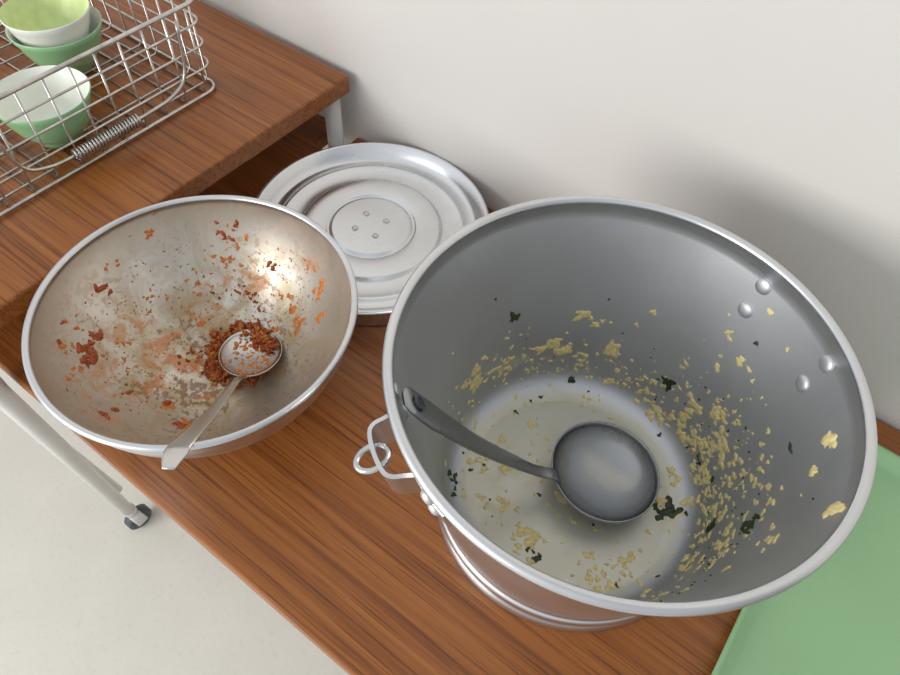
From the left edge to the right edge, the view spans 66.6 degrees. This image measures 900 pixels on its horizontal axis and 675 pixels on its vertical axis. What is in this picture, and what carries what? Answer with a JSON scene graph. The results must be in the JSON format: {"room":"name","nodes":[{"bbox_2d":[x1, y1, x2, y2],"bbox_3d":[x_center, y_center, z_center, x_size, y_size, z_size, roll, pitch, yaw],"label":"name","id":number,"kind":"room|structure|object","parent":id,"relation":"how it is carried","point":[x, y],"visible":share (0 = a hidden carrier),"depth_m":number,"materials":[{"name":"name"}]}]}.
{"room":"canteen serving area","nodes":[
{"label":"canteen serving area","id":0,"kind":"room"},
{"bbox_2d":[0,368,348,674],"bbox_3d":[-1.207,1.343,0.655,7.000,0.050,3.911,32,59,19],"label":"floor","id":1,"kind":"structure","parent":0,"point":[83,592],"depth_m":1.29,"materials":[{"name":"plastic"}]},
{"bbox_2d":[0,0,348,529],"bbox_3d":[-0.795,-0.227,1.292,1.167,0.806,0.581,32,59,19],"label":"wooden table","id":2,"kind":"object","parent":1,"relation":"on","point":[266,88],"visible":0.55,"depth_m":0.85,"materials":[{"name":"brown wood"}]},
{"bbox_2d":[0,0,215,217],"bbox_3d":[-0.545,-0.311,0.793,0.348,0.119,0.413,32,59,19],"label":"wire basket","id":3,"kind":"object","parent":2,"relation":"on","point":[111,133],"visible":0.97,"depth_m":0.79,"materials":[{"name":"silver metal"}]},
{"bbox_2d":[0,65,90,147],"bbox_3d":[-0.461,-0.258,0.791,0.108,0.057,0.108,32,59,19],"label":"rice bowl","id":4,"kind":"object","parent":3,"relation":"in","point":[70,102],"visible":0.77,"depth_m":0.80,"materials":[{"name":"white ceramic"}]},
{"bbox_2d":[5,5,101,72],"bbox_3d":[-0.493,-0.373,0.873,0.112,0.057,0.112,32,59,19],"label":"rice bowl","id":5,"kind":"object","parent":3,"relation":"in","point":[57,55],"visible":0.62,"depth_m":0.84,"materials":[{"name":"green ceramic"}]},
{"bbox_2d":[0,0,89,47],"bbox_3d":[-0.496,-0.385,0.859,0.104,0.057,0.104,32,59,19],"label":"rice bowl","id":6,"kind":"object","parent":5,"relation":"in","point":[35,23],"visible":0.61,"depth_m":0.85,"materials":[{"name":"ceramic"}]},
{"bbox_2d":[0,115,899,674],"bbox_3d":[0.212,0.415,0.948,1.750,0.700,0.550,32,59,19],"label":"wooden table","id":7,"kind":"object","parent":1,"relation":"on","point":[362,568],"visible":0.33,"depth_m":0.65,"materials":[{"name":"brown wood"}]},
{"bbox_2d":[21,195,357,458],"bbox_3d":[-0.242,0.009,0.699,0.303,0.138,0.303,3,54,-1],"label":"mixing bowl","id":8,"kind":"object","parent":7,"relation":"on","point":[122,338],"visible":0.98,"depth_m":0.73,"materials":[{"name":"metal"}]},
{"bbox_2d":[162,328,281,469],"bbox_3d":[-0.207,0.047,0.656,0.068,0.140,0.234,-3,54,-5],"label":"serving spoon","id":9,"kind":"object","parent":8,"relation":"in","point":[236,357],"visible":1,"depth_m":0.73,"materials":[{"name":"silver metal"}]},
{"bbox_2d":[257,142,488,326],"bbox_3d":[-0.100,-0.137,0.874,0.301,0.041,0.301,32,59,19],"label":"lid","id":10,"kind":"object","parent":7,"relation":"on","point":[387,206],"visible":0.61,"depth_m":0.89,"materials":[{"name":"metal"}]},
{"bbox_2d":[353,195,877,631],"bbox_3d":[0.124,0.087,0.601,0.359,0.239,0.359,20,55,11],"label":"stock pot","id":11,"kind":"object","parent":7,"relation":"on","point":[533,321],"visible":0.97,"depth_m":0.63,"materials":[{"name":"silver metal"}]},
{"bbox_2d":[402,386,659,523],"bbox_3d":[0.091,0.102,0.581,0.246,0.217,0.107,-18,57,-16],"label":"ladle","id":12,"kind":"object","parent":11,"relation":"in","point":[603,471],"visible":1,"depth_m":0.68,"materials":[{"name":"metal"}]},
{"bbox_2d":[711,444,899,674],"bbox_3d":[0.469,0.321,0.590,0.423,0.014,0.388,32,59,19],"label":"tray","id":13,"kind":"object","parent":7,"relation":"on","point":[843,618],"visible":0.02,"depth_m":0.63,"materials":[{"name":"plastic"}]},
{"bbox_2d":[200,0,899,430],"bbox_3d":[-0.006,-0.670,0.488,7.000,2.700,0.100,32,59,19],"label":"wall","id":14,"kind":"structure","parent":0,"point":[773,124],"depth_m":0.70,"materials":[{"name":"paint"}]}
]}

